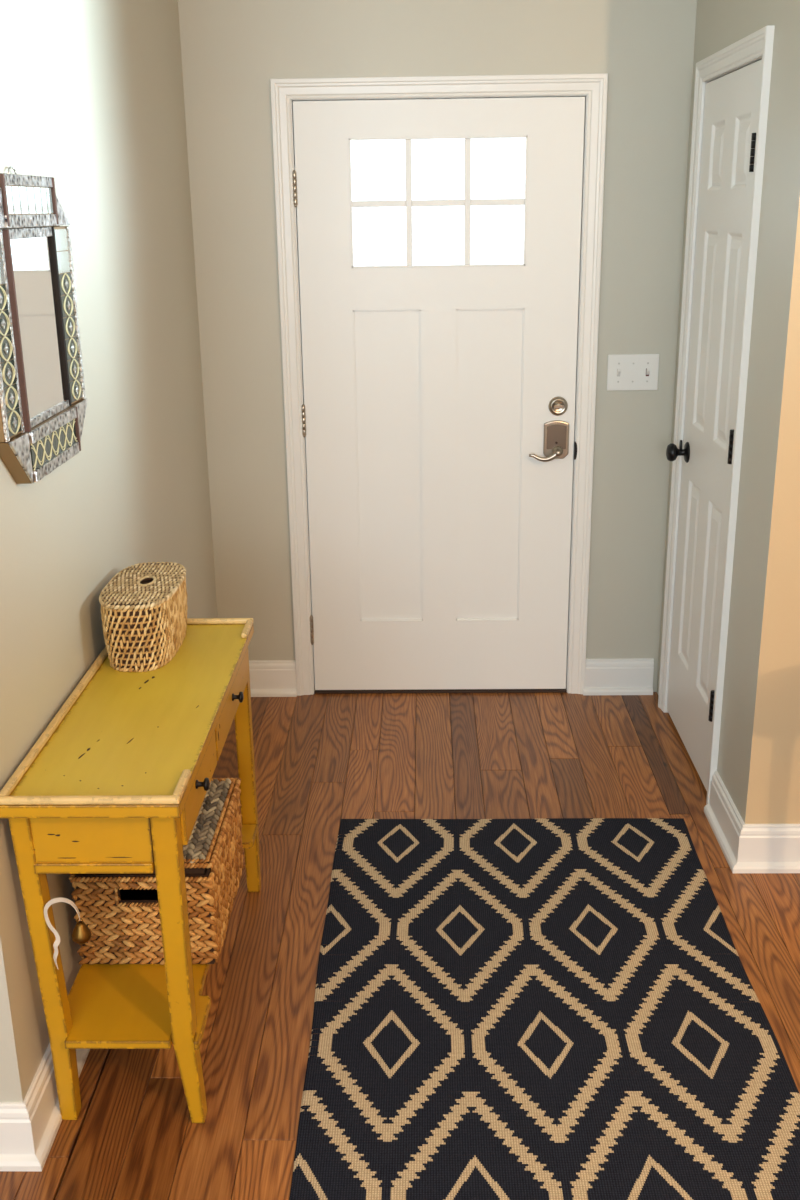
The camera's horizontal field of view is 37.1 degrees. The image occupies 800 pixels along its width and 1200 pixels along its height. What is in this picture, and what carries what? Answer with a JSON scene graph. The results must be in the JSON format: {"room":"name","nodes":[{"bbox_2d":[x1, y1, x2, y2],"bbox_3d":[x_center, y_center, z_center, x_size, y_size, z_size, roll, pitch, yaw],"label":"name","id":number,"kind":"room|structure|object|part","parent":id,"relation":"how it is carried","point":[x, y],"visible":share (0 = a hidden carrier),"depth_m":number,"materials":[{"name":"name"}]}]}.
{"room":"home entryway","nodes":[
{"label":"home entryway","id":0,"kind":"room"},
{"bbox_2d":[0,0,217,1101],"bbox_3d":[-2.018,-0.577,2.910,2.659,2.700,2.250,0,18,1],"label":"wall","id":1,"kind":"structure","parent":0,"point":[92,91],"depth_m":2.71,"materials":[{"name":"beige paint"}]},
{"bbox_2d":[0,166,87,483],"bbox_3d":[-0.684,-0.521,2.237,0.037,0.550,0.504,0,18,1],"label":"wall mirror","id":2,"kind":"object","parent":1,"relation":"attached to","point":[43,403],"visible":1,"depth_m":2.23,"materials":[{"name":"silver metal"}]},
{"bbox_3d":[-0.689,-0.242,2.118,0.028,0.094,0.100,0,18,1],"label":"plate","id":3,"kind":"part","parent":2,"relation":"part of","materials":[{"name":"gold metal"}]},
{"bbox_2d":[10,236,66,418],"bbox_3d":[-0.685,-0.516,2.247,0.002,0.320,0.276,0,18,1],"label":"mirror glass","id":4,"kind":"object","parent":2,"relation":"on","point":[35,259],"depth_m":2.27,"materials":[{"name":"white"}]},
{"bbox_3d":[-0.682,-0.368,2.500,0.028,0.094,0.100,0,18,1],"label":"plate","id":5,"kind":"part","parent":2,"relation":"part of","materials":[{"name":"gold metal"}]},
{"bbox_2d":[0,1043,89,1171],"bbox_3d":[-0.938,0.646,3.260,0.589,0.131,2.250,0,18,1],"label":"baseboard","id":6,"kind":"structure","parent":1,"relation":"attached to","point":[29,1128],"depth_m":2.21,"materials":[{"name":"white paint"}]},
{"bbox_3d":[-0.958,0.993,2.206,0.589,0.131,0.030,0,18,1],"label":"baseboard","id":7,"kind":"part","parent":6,"relation":"part of","materials":[{"name":"white paint"}]},
{"bbox_2d":[0,692,799,1199],"bbox_3d":[0.131,1.375,1.305,7.200,0.060,6.760,0,18,1],"label":"floor","id":8,"kind":"structure","parent":0,"point":[321,760],"depth_m":3.13,"materials":[{"name":"brown wood"}]},
{"bbox_2d":[0,618,260,1122],"bbox_3d":[-0.513,0.541,2.589,0.332,0.738,0.941,0,18,1],"label":"console table","id":9,"kind":"object","parent":8,"relation":"on","point":[118,781],"visible":0.94,"depth_m":2.25,"materials":[{"name":"yellow paint"}]},
{"bbox_3d":[-0.655,0.686,2.217,0.049,0.700,0.078,0,18,1],"label":"leg","id":10,"kind":"part","parent":9,"relation":"part of","materials":[{"name":"yellow paint"}]},
{"bbox_3d":[-0.676,0.198,2.479,0.015,0.013,0.912,0,18,1],"label":"gallery rail","id":11,"kind":"part","parent":9,"relation":"part of","materials":[{"name":"beige paint"}]},
{"bbox_2d":[44,898,91,969],"bbox_3d":[-0.600,0.605,2.157,0.082,0.146,0.035,0,18,1],"label":"bell","id":12,"kind":"object","parent":9,"relation":"hanging from","point":[81,934],"visible":1,"depth_m":2.14,"materials":[{"name":"gold"}]},
{"bbox_3d":[-0.534,0.342,2.035,0.317,0.013,0.014,0,18,1],"label":"gallery rail","id":13,"kind":"part","parent":9,"relation":"part of","materials":[{"name":"beige paint"}]},
{"bbox_3d":[-0.543,0.412,2.099,0.213,0.110,0.012,0,18,1],"label":"panel","id":14,"kind":"part","parent":9,"relation":"part of","materials":[{"name":"yellow paint"}]},
{"bbox_3d":[-0.542,0.472,2.119,0.212,0.020,0.025,0,18,1],"label":"rail","id":15,"kind":"part","parent":9,"relation":"part of","materials":[{"name":"yellow paint"}]},
{"bbox_2d":[99,562,187,671],"bbox_3d":[-0.583,0.035,2.740,0.169,0.163,0.338,0,18,1],"label":"lidded basket","id":16,"kind":"object","parent":9,"relation":"on","point":[144,607],"visible":1,"depth_m":2.62,"materials":[{"name":"brown wicker"}]},
{"bbox_3d":[-0.584,-0.035,2.716,0.160,0.006,0.328,0,18,1],"label":"lid","id":17,"kind":"part","parent":16,"relation":"part of","materials":[{"name":"brown wicker"}]},
{"bbox_3d":[-0.584,-0.037,2.716,0.169,0.013,0.338,0,18,1],"label":"lid cord","id":18,"kind":"part","parent":16,"relation":"part of","materials":[{"name":"wicker"}]},
{"bbox_2d":[69,778,244,964],"bbox_3d":[-0.516,0.584,2.608,0.296,0.245,0.397,0,18,1],"label":"storage basket","id":19,"kind":"object","parent":9,"relation":"on","point":[121,913],"visible":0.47,"depth_m":2.44,"materials":[{"name":"brown wicker"}]},
{"bbox_3d":[-0.519,0.479,2.576,0.274,0.011,0.367,0,18,1],"label":"lid","id":20,"kind":"part","parent":19,"relation":"part of","materials":[{"name":"brown"}]},
{"bbox_2d":[64,820,257,1049],"bbox_3d":[-0.513,0.704,2.646,0.288,0.016,0.858,0,18,1],"label":"shelf","id":21,"kind":"object","parent":9,"relation":"attached to","point":[115,1006],"depth_m":2.33,"materials":[{"name":"yellow paint"}]},
{"bbox_3d":[-0.408,0.685,2.208,0.047,0.700,0.070,0,18,1],"label":"leg","id":22,"kind":"part","parent":9,"relation":"part of","materials":[{"name":"yellow paint"}]},
{"bbox_3d":[-0.382,0.323,2.086,0.015,0.013,0.098,0,18,1],"label":"gallery rail","id":23,"kind":"part","parent":9,"relation":"part of","materials":[{"name":"beige paint"}]},
{"bbox_3d":[-0.385,0.344,2.275,0.012,0.092,0.328,0,18,1],"label":"drawer","id":24,"kind":"part","parent":9,"relation":"part of","materials":[{"name":"yellow paint"}]},
{"bbox_3d":[-0.368,0.344,2.221,0.024,0.025,0.025,0,18,1],"label":"knob","id":25,"kind":"part","parent":9,"relation":"part of","materials":[{"name":"black metal"}]},
{"bbox_3d":[-0.517,0.052,2.916,0.317,0.013,0.014,0,18,1],"label":"gallery rail","id":26,"kind":"part","parent":9,"relation":"part of","materials":[{"name":"beige paint"}]},
{"bbox_3d":[-0.377,0.215,2.668,0.012,0.092,0.470,0,18,1],"label":"drawer","id":27,"kind":"part","parent":9,"relation":"part of","materials":[{"name":"yellow paint"}]},
{"bbox_3d":[-0.359,0.215,2.642,0.024,0.025,0.025,0,18,1],"label":"knob","id":28,"kind":"part","parent":9,"relation":"part of","materials":[{"name":"black metal"}]},
{"bbox_3d":[-0.367,0.069,2.857,0.015,0.013,0.102,0,18,1],"label":"gallery rail","id":29,"kind":"part","parent":9,"relation":"part of","materials":[{"name":"beige paint"}]},
{"bbox_3d":[-0.388,0.423,3.004,0.041,0.700,0.038,0,18,1],"label":"leg","id":30,"kind":"part","parent":9,"relation":"part of","materials":[{"name":"yellow paint"}]},
{"bbox_2d":[289,818,799,1199],"bbox_3d":[0.304,0.877,2.704,0.998,0.006,1.569,0,18,1],"label":"area rug","id":31,"kind":"object","parent":8,"relation":"on","point":[423,949],"visible":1,"depth_m":2.56,"materials":[{"name":"black fabric"}]},
{"bbox_2d":[178,0,696,691],"bbox_3d":[0.125,-0.968,4.009,1.905,2.700,0.160,0,18,1],"label":"wall","id":32,"kind":"structure","parent":0,"point":[231,50],"depth_m":3.84,"materials":[{"name":"beige paint"}]},
{"bbox_2d":[249,660,296,696],"bbox_3d":[-0.515,0.286,4.334,0.275,0.131,0.030,0,18,1],"label":"baseboard","id":33,"kind":"structure","parent":32,"relation":"attached to","point":[268,678],"depth_m":4.33,"materials":[{"name":"white paint"}]},
{"bbox_2d":[292,97,584,690],"bbox_3d":[0.134,-0.615,4.032,0.936,1.999,0.104,0,18,1],"label":"door","id":34,"kind":"structure","parent":32,"relation":"in","point":[438,408],"depth_m":4.04,"materials":[{"name":"white wood"}]},
{"bbox_3d":[-0.036,-0.447,4.120,0.224,1.086,0.030,0,18,1],"label":"recessed panel","id":35,"kind":"part","parent":34,"relation":"part of","materials":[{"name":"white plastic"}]},
{"bbox_3d":[0.305,-0.449,4.113,0.224,1.086,0.030,0,18,1],"label":"recessed panel","id":36,"kind":"part","parent":34,"relation":"part of","materials":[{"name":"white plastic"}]},
{"bbox_3d":[0.494,-0.494,4.034,0.117,0.047,0.044,0,18,1],"label":"lever handle","id":37,"kind":"part","parent":34,"relation":"part of","materials":[{"name":"silver metal"}]},
{"bbox_3d":[0.530,-0.545,4.048,0.085,0.131,0.016,0,18,1],"label":"lock plate","id":38,"kind":"part","parent":34,"relation":"part of","materials":[{"name":"silver metal"}]},
{"bbox_3d":[0.599,-0.509,4.061,0.010,0.060,0.010,0,18,1],"label":"strike plate","id":39,"kind":"part","parent":34,"relation":"part of","materials":[{"name":"black metal"}]},
{"bbox_2d":[270,73,607,695],"bbox_3d":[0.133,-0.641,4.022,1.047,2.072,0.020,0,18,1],"label":"trim","id":40,"kind":"structure","parent":32,"relation":"attached to","point":[593,85],"depth_m":3.89,"materials":[{"name":"white paint"}]},
{"bbox_3d":[-0.360,-0.638,4.032,0.060,2.072,0.020,0,18,1],"label":"casing","id":41,"kind":"part","parent":40,"relation":"part of","materials":[{"name":"white paint"}]},
{"bbox_3d":[0.627,-0.645,4.011,0.060,2.072,0.020,0,18,1],"label":"casing","id":42,"kind":"part","parent":40,"relation":"part of","materials":[{"name":"white paint"}]},
{"bbox_2d":[314,689,566,693],"bbox_3d":[0.148,0.311,4.428,0.922,0.008,0.164,0,18,1],"label":"sill","id":43,"kind":"structure","parent":32,"relation":"attached to","point":[565,690],"depth_m":4.35,"materials":[{"name":"brown"}]},
{"bbox_2d":[583,658,653,694],"bbox_3d":[0.789,0.278,4.306,0.252,0.131,0.030,0,18,1],"label":"baseboard","id":44,"kind":"structure","parent":32,"relation":"attached to","point":[614,676],"depth_m":4.30,"materials":[{"name":"white paint"}]},
{"bbox_2d":[607,354,658,390],"bbox_3d":[0.777,-0.758,3.972,0.170,0.120,0.017,0,18,1],"label":"light switch","id":45,"kind":"object","parent":32,"relation":"attached to","point":[625,372],"visible":1,"depth_m":3.97,"materials":[{"name":"white plastic"}]},
{"bbox_2d":[657,0,799,822],"bbox_3d":[0.985,-0.758,3.337,0.160,2.700,1.216,0,18,1],"label":"wall","id":46,"kind":"structure","parent":0,"point":[720,24],"depth_m":2.99,"materials":[{"name":"beige paint"}]},
{"bbox_2d":[666,60,761,790],"bbox_3d":[0.895,-0.469,3.525,0.103,2.008,0.663,0,18,1],"label":"door","id":47,"kind":"structure","parent":46,"relation":"in","point":[731,102],"depth_m":3.50,"materials":[{"name":"white wood"}]},
{"bbox_3d":[0.883,-0.470,3.798,0.067,0.066,0.066,0,18,1],"label":"knob","id":48,"kind":"part","parent":47,"relation":"part of","materials":[{"name":"black metal"}]},
{"bbox_3d":[0.924,-0.077,3.797,0.009,0.596,0.160,0,18,1],"label":"raised panel","id":49,"kind":"part","parent":47,"relation":"part of","materials":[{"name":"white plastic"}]},
{"bbox_3d":[0.914,-0.800,3.559,0.009,0.582,0.160,0,18,1],"label":"raised panel","id":50,"kind":"part","parent":47,"relation":"part of","materials":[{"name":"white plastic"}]},
{"bbox_3d":[0.919,0.010,3.534,0.009,0.596,0.160,0,18,1],"label":"raised panel","id":51,"kind":"part","parent":47,"relation":"part of","materials":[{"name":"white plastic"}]},
{"bbox_3d":[0.908,-1.269,3.405,0.009,0.186,0.160,0,18,1],"label":"raised panel","id":52,"kind":"part","parent":47,"relation":"part of","materials":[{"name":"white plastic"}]},
{"bbox_3d":[0.909,-0.713,3.296,0.009,0.582,0.160,0,18,1],"label":"raised panel","id":53,"kind":"part","parent":47,"relation":"part of","materials":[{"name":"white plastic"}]},
{"bbox_3d":[0.902,-1.182,3.142,0.009,0.186,0.160,0,18,1],"label":"raised panel","id":54,"kind":"part","parent":47,"relation":"part of","materials":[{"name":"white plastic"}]},
{"bbox_2d":[658,25,774,804],"bbox_3d":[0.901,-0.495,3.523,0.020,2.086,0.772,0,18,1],"label":"trim","id":55,"kind":"structure","parent":46,"relation":"attached to","point":[758,44],"depth_m":3.35,"materials":[{"name":"white paint"}]},
{"bbox_3d":[0.908,-0.607,3.862,0.020,2.086,0.058,0,18,1],"label":"casing","id":56,"kind":"part","parent":55,"relation":"part of","materials":[{"name":"white paint"}]},
{"bbox_3d":[0.894,-0.383,3.184,0.020,2.086,0.058,0,18,1],"label":"casing","id":57,"kind":"part","parent":55,"relation":"part of","materials":[{"name":"white paint"}]},
{"bbox_2d":[745,197,799,823],"bbox_3d":[2.322,-0.579,2.736,2.856,2.700,0.012,0,18,1],"label":"wall","id":58,"kind":"structure","parent":0,"point":[773,797],"depth_m":2.98,"materials":[{"name":"beige paint"}]},
{"bbox_2d":[704,771,799,872],"bbox_3d":[1.226,0.606,3.291,0.686,0.131,0.342,0,18,1],"label":"baseboard","id":59,"kind":"structure","parent":58,"relation":"attached to","point":[746,848],"depth_m":3.15,"materials":[{"name":"white paint"}]},
{"bbox_3d":[0.898,0.608,3.298,0.030,0.131,0.342,0,18,1],"label":"baseboard","id":60,"kind":"part","parent":59,"relation":"part of","materials":[{"name":"white paint"}]}
]}

